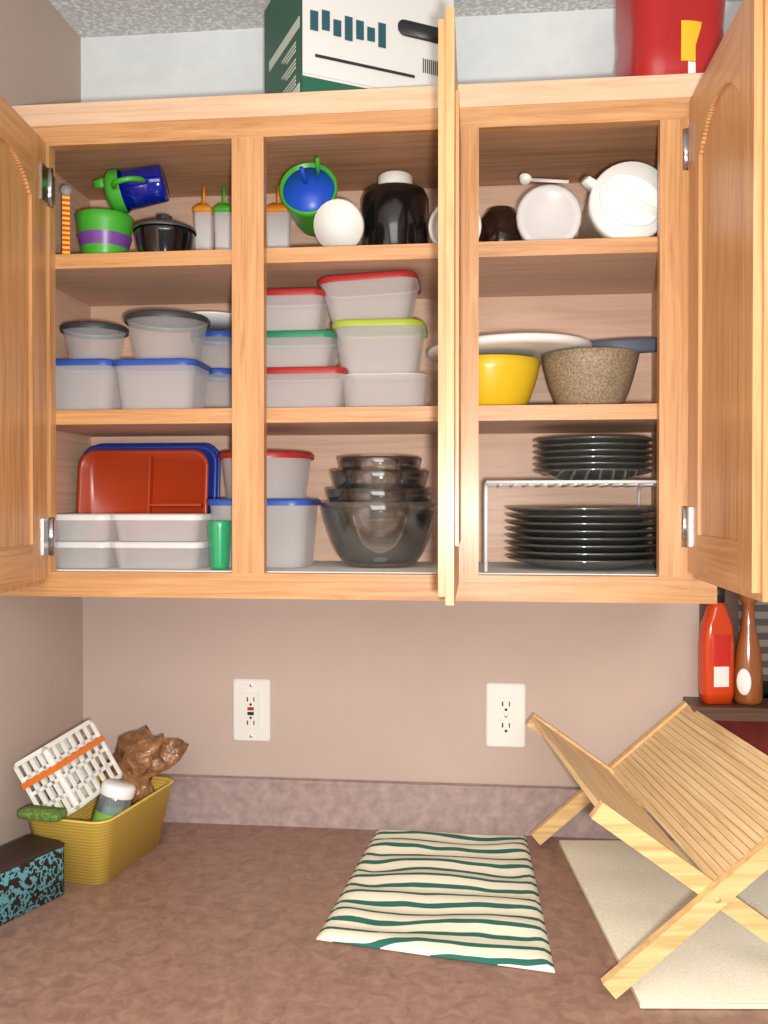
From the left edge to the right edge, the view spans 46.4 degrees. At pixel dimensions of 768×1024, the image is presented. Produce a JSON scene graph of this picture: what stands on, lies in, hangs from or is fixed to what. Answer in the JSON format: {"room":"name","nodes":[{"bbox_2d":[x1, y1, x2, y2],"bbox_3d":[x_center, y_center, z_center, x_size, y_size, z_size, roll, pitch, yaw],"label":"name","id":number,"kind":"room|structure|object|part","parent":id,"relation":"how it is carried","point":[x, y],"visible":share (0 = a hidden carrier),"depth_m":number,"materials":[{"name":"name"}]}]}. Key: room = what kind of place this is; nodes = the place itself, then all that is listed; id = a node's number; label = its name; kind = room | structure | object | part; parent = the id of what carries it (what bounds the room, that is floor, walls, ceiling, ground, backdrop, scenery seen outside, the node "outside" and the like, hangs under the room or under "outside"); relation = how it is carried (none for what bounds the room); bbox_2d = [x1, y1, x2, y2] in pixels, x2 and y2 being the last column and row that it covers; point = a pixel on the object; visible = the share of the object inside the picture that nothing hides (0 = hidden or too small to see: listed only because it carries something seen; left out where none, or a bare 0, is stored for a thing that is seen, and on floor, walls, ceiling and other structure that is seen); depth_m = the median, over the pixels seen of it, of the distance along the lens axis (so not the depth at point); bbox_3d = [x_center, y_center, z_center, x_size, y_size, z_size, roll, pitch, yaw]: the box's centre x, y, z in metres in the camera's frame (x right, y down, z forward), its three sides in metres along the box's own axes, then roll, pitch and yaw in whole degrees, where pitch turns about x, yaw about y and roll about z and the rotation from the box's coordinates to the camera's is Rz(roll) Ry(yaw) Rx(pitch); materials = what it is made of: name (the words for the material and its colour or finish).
{"room":"kitchen","nodes":[
{"label":"kitchen","id":0,"kind":"room"},
{"bbox_2d":[0,0,82,845],"bbox_3d":[-0.760,0.302,0.285,0.060,2.430,2.905,0,1,6],"label":"wall","id":1,"kind":"structure","parent":0,"point":[41,637],"depth_m":1.53,"materials":[{"name":"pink paint"}]},
{"bbox_2d":[49,0,742,37],"bbox_3d":[0.459,-0.922,0.177,2.505,0.060,2.965,0,1,6],"label":"ceiling","id":2,"kind":"structure","parent":0,"point":[88,18],"depth_m":1.62,"materials":[{"name":"white paint"}]},
{"bbox_2d":[81,1,767,788],"bbox_3d":[0.608,0.288,1.634,2.505,2.430,0.060,0,1,6],"label":"wall","id":3,"kind":"structure","parent":0,"point":[379,690],"depth_m":1.67,"materials":[{"name":"pink paint"}]},
{"bbox_2d":[233,678,270,741],"bbox_3d":[-0.250,0.374,1.687,0.072,0.118,0.012,0,1,6],"label":"electrical outlet","id":4,"kind":"object","parent":3,"relation":"attached to","point":[251,697],"visible":1,"depth_m":1.69,"materials":[{"name":"white plastic"}]},
{"bbox_2d":[0,0,767,604],"bbox_3d":[-0.063,-0.253,1.351,1.104,0.773,0.628,0,1,6],"label":"upper cabinet","id":5,"kind":"object","parent":3,"relation":"attached to","point":[698,286],"visible":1,"depth_m":1.38,"materials":[{"name":"brown wood"}]},
{"bbox_3d":[-0.535,-0.234,1.263,0.030,0.698,0.334,0,1,0],"label":"door","id":6,"kind":"part","parent":5,"relation":"part of","materials":[{"name":"brown wood"}]},
{"bbox_2d":[60,185,71,253],"bbox_3d":[-0.525,-0.476,1.477,0.018,0.127,0.010,0,1,-19],"label":"stick","id":7,"kind":"object","parent":5,"relation":"on","point":[65,190],"visible":0.91,"depth_m":1.48,"materials":[{"name":"plastic"}]},
{"bbox_2d":[62,523,85,563],"bbox_3d":[-0.545,0.055,1.575,0.039,0.070,0.039,0,1,6],"label":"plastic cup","id":8,"kind":"object","parent":5,"relation":"on","point":[64,525],"visible":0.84,"depth_m":1.57,"materials":[{"name":"white plastic"}]},
{"bbox_2d":[57,539,128,547],"bbox_3d":[-0.491,0.069,1.499,0.109,0.043,0.110,0,1,6],"label":"storage container","id":9,"kind":"object","parent":5,"relation":"on","point":[71,543],"visible":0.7,"depth_m":1.45,"materials":[{"name":"white plastic"}]},
{"bbox_2d":[56,513,127,519],"bbox_3d":[-0.491,0.025,1.499,0.109,0.043,0.110,0,1,6],"label":"storage container","id":10,"kind":"object","parent":9,"relation":"on","point":[73,516],"visible":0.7,"depth_m":1.45,"materials":[{"name":"white plastic"}]},
{"bbox_2d":[56,358,133,374],"bbox_3d":[-0.503,-0.208,1.528,0.130,0.088,0.114,0,1,6],"label":"storage container","id":11,"kind":"object","parent":5,"relation":"in","point":[97,366],"visible":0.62,"depth_m":1.55,"materials":[{"name":"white plastic"}]},
{"bbox_2d":[60,321,128,339],"bbox_3d":[-0.493,-0.284,1.526,0.112,0.061,0.112,0,1,6],"label":"storage container","id":12,"kind":"object","parent":11,"relation":"on","point":[97,330],"visible":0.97,"depth_m":1.53,"materials":[{"name":"white plastic"}]},
{"bbox_2d":[75,209,133,253],"bbox_3d":[-0.474,-0.457,1.522,0.095,0.089,0.095,0,1,6],"label":"bowl","id":13,"kind":"object","parent":5,"relation":"on","point":[99,230],"visible":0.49,"depth_m":1.49,"materials":[{"name":"green plastic"}]},
{"bbox_2d":[93,164,169,213],"bbox_3d":[-0.423,-0.546,1.514,0.115,0.082,0.114,1,1,41],"label":"cup","id":14,"kind":"object","parent":13,"relation":"on","point":[128,190],"visible":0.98,"depth_m":1.49,"materials":[{"name":"blue plastic"}]},
{"bbox_2d":[75,450,208,560],"bbox_3d":[-0.432,-0.013,1.606,0.241,0.197,0.040,0,1,6],"label":"tray","id":15,"kind":"object","parent":5,"relation":"on","point":[109,481],"visible":0.85,"depth_m":1.61,"materials":[{"name":"red"}]},
{"bbox_2d":[84,445,216,559],"bbox_3d":[-0.427,-0.018,1.630,0.255,0.207,0.037,0,1,6],"label":"tray","id":16,"kind":"object","parent":5,"relation":"on","point":[207,451],"visible":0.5,"depth_m":1.62,"materials":[{"name":"blue plastic"}]},
{"bbox_2d":[96,443,220,558],"bbox_3d":[-0.425,-0.021,1.654,0.255,0.213,0.034,0,1,6],"label":"tray","id":17,"kind":"object","parent":5,"relation":"on","point":[211,446],"visible":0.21,"depth_m":1.64,"materials":[{"name":"blue"}]},
{"bbox_2d":[112,358,211,375],"bbox_3d":[-0.373,-0.207,1.514,0.147,0.086,0.122,0,1,6],"label":"storage container","id":18,"kind":"object","parent":5,"relation":"in","point":[154,366],"visible":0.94,"depth_m":1.52,"materials":[{"name":"white plastic"}]},
{"bbox_2d":[124,310,210,332],"bbox_3d":[-0.365,-0.289,1.513,0.142,0.076,0.142,0,1,6],"label":"storage container","id":19,"kind":"object","parent":18,"relation":"on","point":[170,321],"visible":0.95,"depth_m":1.52,"materials":[{"name":"white plastic"}]},
{"bbox_2d":[110,539,216,547],"bbox_3d":[-0.364,0.069,1.486,0.157,0.043,0.110,0,1,6],"label":"storage container","id":20,"kind":"object","parent":5,"relation":"on","point":[131,543],"visible":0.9,"depth_m":1.44,"materials":[{"name":"white plastic"}]},
{"bbox_2d":[110,513,216,519],"bbox_3d":[-0.364,0.025,1.486,0.157,0.043,0.110,0,1,6],"label":"storage container","id":21,"kind":"object","parent":20,"relation":"on","point":[130,516],"visible":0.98,"depth_m":1.43,"materials":[{"name":"white plastic"}]},
{"bbox_2d":[133,215,196,251],"bbox_3d":[-0.370,-0.456,1.511,0.105,0.087,0.105,0,1,6],"label":"lidded bowl","id":22,"kind":"object","parent":5,"relation":"on","point":[163,233],"visible":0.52,"depth_m":1.47,"materials":[{"name":"silver metal"}]},
{"bbox_2d":[193,185,214,216],"bbox_3d":[-0.319,-0.495,1.586,0.035,0.165,0.026,0,1,6],"label":"mold","id":23,"kind":"object","parent":5,"relation":"on","point":[203,209],"visible":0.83,"depth_m":1.58,"materials":[{"name":"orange plastic"}]},
{"bbox_2d":[189,368,231,381],"bbox_3d":[-0.296,-0.209,1.612,0.107,0.087,0.107,0,1,6],"label":"storage container","id":24,"kind":"object","parent":5,"relation":"in","point":[218,374],"visible":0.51,"depth_m":1.64,"materials":[{"name":"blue plastic"}]},
{"bbox_2d":[191,330,231,345],"bbox_3d":[-0.296,-0.286,1.611,0.100,0.065,0.100,0,1,6],"label":"storage container","id":25,"kind":"object","parent":24,"relation":"on","point":[210,337],"visible":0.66,"depth_m":1.62,"materials":[{"name":"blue plastic"}]},
{"bbox_2d":[192,311,231,329],"bbox_3d":[-0.306,-0.339,1.601,0.124,0.013,0.124,0,1,6],"label":"plate","id":26,"kind":"object","parent":25,"relation":"on","point":[219,320],"visible":0.52,"depth_m":1.56,"materials":[{"name":"white"}]},
{"bbox_2d":[207,520,231,568],"bbox_3d":[-0.264,0.052,1.437,0.039,0.078,0.039,0,1,6],"label":"plastic cup","id":27,"kind":"object","parent":5,"relation":"on","point":[210,522],"visible":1,"depth_m":1.43,"materials":[{"name":"green plastic"}]},
{"bbox_2d":[213,185,231,216],"bbox_3d":[-0.283,-0.495,1.582,0.035,0.164,0.026,0,1,6],"label":"mold","id":28,"kind":"object","parent":5,"relation":"on","point":[222,209],"visible":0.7,"depth_m":1.57,"materials":[{"name":"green plastic"}]},
{"bbox_2d":[207,499,320,505],"bbox_3d":[-0.202,0.034,1.529,0.177,0.112,0.150,0,1,6],"label":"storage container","id":29,"kind":"object","parent":5,"relation":"on","point":[210,502],"visible":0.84,"depth_m":1.46,"materials":[{"name":"blue plastic"}]},
{"bbox_2d":[219,451,314,461],"bbox_3d":[-0.199,-0.062,1.528,0.161,0.077,0.161,0,1,6],"label":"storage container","id":30,"kind":"object","parent":29,"relation":"on","point":[272,456],"visible":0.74,"depth_m":1.48,"materials":[{"name":"red plastic"}]},
{"bbox_2d":[266,185,290,216],"bbox_3d":[-0.185,-0.493,1.572,0.047,0.161,0.026,0,1,6],"label":"cap","id":31,"kind":"object","parent":5,"relation":"on","point":[275,209],"visible":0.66,"depth_m":1.56,"materials":[{"name":"orange plastic"}]},
{"bbox_2d":[280,156,336,236],"bbox_3d":[-0.127,-0.524,1.495,0.094,0.099,0.129,0,1,-7],"label":"cup","id":32,"kind":"object","parent":5,"relation":"on","point":[305,187],"visible":0.77,"depth_m":1.46,"materials":[{"name":"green plastic"}]},
{"bbox_2d":[267,366,354,384],"bbox_3d":[-0.139,-0.198,1.485,0.173,0.068,0.130,0,1,6],"label":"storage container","id":33,"kind":"object","parent":5,"relation":"in","point":[318,374],"visible":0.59,"depth_m":1.50,"materials":[{"name":"red plastic"}]},
{"bbox_2d":[267,330,342,349],"bbox_3d":[-0.147,-0.262,1.485,0.150,0.058,0.120,0,1,6],"label":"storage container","id":34,"kind":"object","parent":33,"relation":"on","point":[287,339],"visible":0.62,"depth_m":1.50,"materials":[{"name":"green plastic"}]},
{"bbox_2d":[267,288,332,309],"bbox_3d":[-0.154,-0.325,1.485,0.129,0.067,0.110,0,1,6],"label":"storage container","id":35,"kind":"object","parent":34,"relation":"on","point":[289,298],"visible":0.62,"depth_m":1.50,"materials":[{"name":"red plastic"}]},
{"bbox_2d":[313,198,364,245],"bbox_3d":[-0.071,-0.457,1.433,0.082,0.079,0.054,0,1,14],"label":"ball","id":36,"kind":"object","parent":5,"relation":"on","point":[338,222],"visible":0.95,"depth_m":1.42,"materials":[{"name":"white plastic"}]},
{"bbox_2d":[264,0,453,93],"bbox_3d":[-0.046,-0.753,1.510,0.264,0.222,0.202,0,1,-24],"label":"cardboard box","id":37,"kind":"object","parent":5,"relation":"on","point":[310,45],"visible":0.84,"depth_m":1.42,"materials":[{"name":"white cardboard"}]},
{"bbox_2d":[321,502,437,566],"bbox_3d":[-0.007,0.036,1.509,0.201,0.107,0.201,0,1,6],"label":"glass mixing bowl","id":38,"kind":"object","parent":5,"relation":"on","point":[339,518],"visible":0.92,"depth_m":1.45,"materials":[{"name":"clear glass"}]},
{"bbox_2d":[326,488,433,546],"bbox_3d":[-0.007,0.009,1.509,0.182,0.095,0.182,0,1,6],"label":"glass mixing bowl","id":39,"kind":"object","parent":38,"relation":"on","point":[370,538],"visible":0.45,"depth_m":1.45,"materials":[{"name":"clear glass"}]},
{"bbox_2d":[331,469,428,521],"bbox_3d":[-0.007,-0.026,1.508,0.166,0.085,0.166,0,1,6],"label":"glass mixing bowl","id":40,"kind":"object","parent":39,"relation":"on","point":[341,478],"visible":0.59,"depth_m":1.46,"materials":[{"name":"clear glass"}]},
{"bbox_2d":[338,456,421,501],"bbox_3d":[-0.007,-0.054,1.508,0.142,0.074,0.142,0,1,6],"label":"glass mixing bowl","id":41,"kind":"object","parent":40,"relation":"on","point":[351,462],"visible":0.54,"depth_m":1.47,"materials":[{"name":"clear glass"}]},
{"bbox_2d":[362,170,428,244],"bbox_3d":[0.019,-0.492,1.521,0.114,0.159,0.114,0,1,6],"label":"canister","id":42,"kind":"object","parent":5,"relation":"on","point":[395,210],"visible":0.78,"depth_m":1.47,"materials":[{"name":"black plastic"}]},
{"bbox_3d":[0.087,-0.240,1.204,0.030,0.695,0.324,0,1,6],"label":"door","id":43,"kind":"part","parent":5,"relation":"part of","materials":[{"name":"brown wood"}]},
{"bbox_2d":[428,207,480,242],"bbox_3d":[0.113,-0.454,1.429,0.084,0.084,0.014,0,1,6],"label":"lid","id":44,"kind":"object","parent":5,"relation":"on","point":[433,222],"visible":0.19,"depth_m":1.43,"materials":[{"name":"white plastic"}]},
{"bbox_2d":[479,206,523,241],"bbox_3d":[0.204,-0.472,1.567,0.082,0.119,0.082,0,1,6],"label":"cup","id":45,"kind":"object","parent":5,"relation":"on","point":[498,223],"visible":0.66,"depth_m":1.53,"materials":[{"name":"brown ceramic"}]},
{"bbox_2d":[479,354,540,405],"bbox_3d":[0.175,-0.206,1.488,0.170,0.085,0.170,0,1,6],"label":"mixing bowl","id":46,"kind":"object","parent":5,"relation":"on","point":[504,379],"visible":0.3,"depth_m":1.42,"materials":[{"name":"yellow ceramic"}]},
{"bbox_2d":[428,333,656,364],"bbox_3d":[0.265,-0.268,1.478,0.386,0.026,0.270,-1,0,6],"label":"plate","id":47,"kind":"object","parent":46,"relation":"on","point":[535,345],"visible":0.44,"depth_m":1.41,"materials":[{"name":"white ceramic"}]},
{"bbox_2d":[516,184,581,240],"bbox_3d":[0.265,-0.467,1.453,0.102,0.102,0.085,0,1,6],"label":"bowl","id":48,"kind":"object","parent":5,"relation":"on","point":[549,211],"visible":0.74,"depth_m":1.41,"materials":[{"name":"white ceramic"}]},
{"bbox_2d":[519,173,568,184],"bbox_3d":[0.256,-0.535,1.439,0.080,0.022,0.019,0,1,27],"label":"measuring spoon","id":49,"kind":"object","parent":48,"relation":"on","point":[525,179],"visible":1,"depth_m":1.44,"materials":[{"name":"white plastic"}]},
{"bbox_2d":[483,480,656,571],"bbox_3d":[0.304,0.021,1.482,0.277,0.141,0.246,0,1,6],"label":"wire shelf rack","id":50,"kind":"object","parent":5,"relation":"on","point":[489,483],"visible":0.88,"depth_m":1.37,"materials":[{"name":"white metal"}]},
{"bbox_2d":[534,435,652,479],"bbox_3d":[0.344,-0.085,1.477,0.192,0.068,0.192,0,1,6],"label":"plates","id":51,"kind":"object","parent":50,"relation":"on","point":[604,457],"visible":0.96,"depth_m":1.41,"materials":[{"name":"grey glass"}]},
{"bbox_2d":[505,507,656,569],"bbox_3d":[0.330,0.041,1.482,0.256,0.099,0.256,0,1,6],"label":"plates","id":52,"kind":"object","parent":5,"relation":"on","point":[571,538],"visible":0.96,"depth_m":1.41,"materials":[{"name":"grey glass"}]},
{"bbox_2d":[541,347,639,404],"bbox_3d":[0.338,-0.210,1.471,0.158,0.094,0.158,0,1,6],"label":"stoneware bowl","id":53,"kind":"object","parent":5,"relation":"on","point":[592,375],"visible":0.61,"depth_m":1.41,"materials":[{"name":"beige ceramic"}]},
{"bbox_2d":[579,161,657,238],"bbox_3d":[0.379,-0.475,1.444,0.135,0.124,0.169,0,1,6],"label":"teapot","id":54,"kind":"object","parent":5,"relation":"on","point":[623,200],"visible":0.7,"depth_m":1.36,"materials":[{"name":"white ceramic"}]},
{"bbox_2d":[615,0,725,76],"bbox_3d":[0.450,-0.746,1.414,0.151,0.210,0.151,0,1,-4],"label":"container","id":55,"kind":"object","parent":5,"relation":"on","point":[654,37],"visible":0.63,"depth_m":1.34,"materials":[{"name":"red plastic"}]},
{"bbox_3d":[0.435,-0.252,1.157,0.030,0.700,0.344,0,1,6],"label":"door","id":56,"kind":"part","parent":5,"relation":"part of","materials":[{"name":"brown wood"}]},
{"bbox_3d":[0.004,-0.192,1.486,0.144,0.057,0.131,0,1,6],"label":"storage container","id":57,"kind":"object","parent":5,"relation":"on","visible":0},
{"bbox_2d":[332,318,427,341],"bbox_3d":[-0.005,-0.264,1.486,0.153,0.087,0.139,0,1,6],"label":"storage container","id":58,"kind":"object","parent":57,"relation":"on","point":[393,329],"visible":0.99,"depth_m":1.49,"materials":[{"name":"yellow plastic"}]},
{"bbox_2d":[318,270,420,301],"bbox_3d":[-0.022,-0.345,1.487,0.163,0.079,0.140,0,1,6],"label":"storage container","id":59,"kind":"object","parent":58,"relation":"on","point":[396,283],"visible":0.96,"depth_m":1.49,"materials":[{"name":"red plastic"}]},
{"bbox_2d":[85,771,712,840],"bbox_3d":[0.443,0.545,1.614,2.056,0.088,0.016,0,1,6],"label":"backsplash","id":60,"kind":"structure","parent":3,"relation":"attached to","point":[499,809],"depth_m":1.66,"materials":[{"name":"laminate"}]},
{"bbox_2d":[486,683,525,747],"bbox_3d":[0.223,0.373,1.639,0.072,0.118,0.011,0,1,6],"label":"electrical outlet","id":61,"kind":"object","parent":3,"relation":"attached to","point":[505,702],"visible":1,"depth_m":1.64,"materials":[{"name":"white plastic"}]},
{"bbox_2d":[683,589,767,721],"bbox_3d":[0.985,-0.231,1.547,0.900,1.171,0.145,0,1,6],"label":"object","id":62,"kind":"structure","parent":3,"relation":"in","point":[734,711],"depth_m":1.59,"materials":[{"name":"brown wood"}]},
{"bbox_2d":[698,586,733,703],"bbox_3d":[0.581,0.224,1.563,0.058,0.215,0.040,0,1,-6],"label":"dish soap bottle","id":63,"kind":"object","parent":62,"relation":"on","point":[716,635],"visible":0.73,"depth_m":1.55,"materials":[{"name":"orange"}]},
{"bbox_2d":[733,594,763,704],"bbox_3d":[0.634,0.225,1.555,0.049,0.213,0.054,0,1,6],"label":"bottle","id":64,"kind":"object","parent":62,"relation":"on","point":[748,665],"visible":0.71,"depth_m":1.54,"materials":[{"name":"brown ceramic"}]},
{"bbox_3d":[0.459,1.548,0.203,2.505,0.060,2.965,0,1,6],"label":"floor","id":65,"kind":"structure","parent":0,"visible":0},
{"bbox_2d":[0,771,767,1023],"bbox_3d":[0.564,1.006,1.150,2.393,1.000,0.923,0,1,6],"label":"countertop","id":66,"kind":"structure","parent":65,"relation":"on","point":[221,921],"depth_m":1.24,"materials":[{"name":"laminate"}]},
{"bbox_2d":[0,835,64,925],"bbox_3d":[-0.572,0.551,1.317,0.080,0.080,0.202,0,1,28],"label":"case","id":67,"kind":"object","parent":66,"relation":"on","point":[31,866],"visible":1,"depth_m":1.33,"materials":[{"name":"multicoloured"}]},
{"bbox_2d":[29,775,174,884],"bbox_3d":[-0.475,0.535,1.518,0.160,0.108,0.244,0,1,15],"label":"storage basket","id":68,"kind":"object","parent":66,"relation":"on","point":[95,852],"visible":0.6,"depth_m":1.43,"materials":[{"name":"yellow plastic"}]},
{"bbox_2d":[18,805,67,821],"bbox_3d":[-0.536,0.473,1.405,0.072,0.012,0.034,0,1,15],"label":"sponge","id":69,"kind":"object","parent":68,"relation":"on","point":[30,812],"visible":1,"depth_m":1.40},
{"bbox_2d":[13,719,122,815],"bbox_3d":[-0.523,0.430,1.489,0.118,0.146,0.149,0,1,15],"label":"basket","id":70,"kind":"object","parent":68,"relation":"on","point":[59,769],"visible":0.89,"depth_m":1.46,"materials":[{"name":"white plastic"}]},
{"bbox_2d":[92,779,135,820],"bbox_3d":[-0.447,0.499,1.464,0.080,0.121,0.055,0,1,-24],"label":"jar","id":71,"kind":"object","parent":68,"relation":"in","point":[117,789],"visible":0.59,"depth_m":1.46,"materials":[{"name":"white plastic"}]},
{"bbox_2d":[100,725,188,808],"bbox_3d":[-0.427,0.481,1.588,0.153,0.181,0.097,0,1,15],"label":"plastic bag","id":72,"kind":"object","parent":68,"relation":"in","point":[140,755],"visible":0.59,"depth_m":1.56,"materials":[{"name":"brown plastic"}]},
{"bbox_2d":[316,829,554,972],"bbox_3d":[0.084,0.583,1.400,0.321,0.014,0.471,0,1,6],"label":"dish towel","id":73,"kind":"object","parent":66,"relation":"on","point":[457,896],"visible":1,"depth_m":1.34,"materials":[{"name":"beige fabric"}]},
{"bbox_2d":[525,701,767,998],"bbox_3d":[0.400,0.462,1.334,0.299,0.251,0.504,0,1,-1],"label":"dish drying rack","id":74,"kind":"object","parent":66,"relation":"on","point":[711,770],"visible":1,"depth_m":1.24,"materials":[{"name":"brown wood"}]},
{"bbox_2d":[559,840,767,1008],"bbox_3d":[0.493,0.587,1.326,0.370,0.008,0.515,0,1,0],"label":"drying mat","id":75,"kind":"object","parent":66,"relation":"on","point":[722,964],"visible":0.6,"depth_m":1.25,"materials":[{"name":"beige"}]}
]}

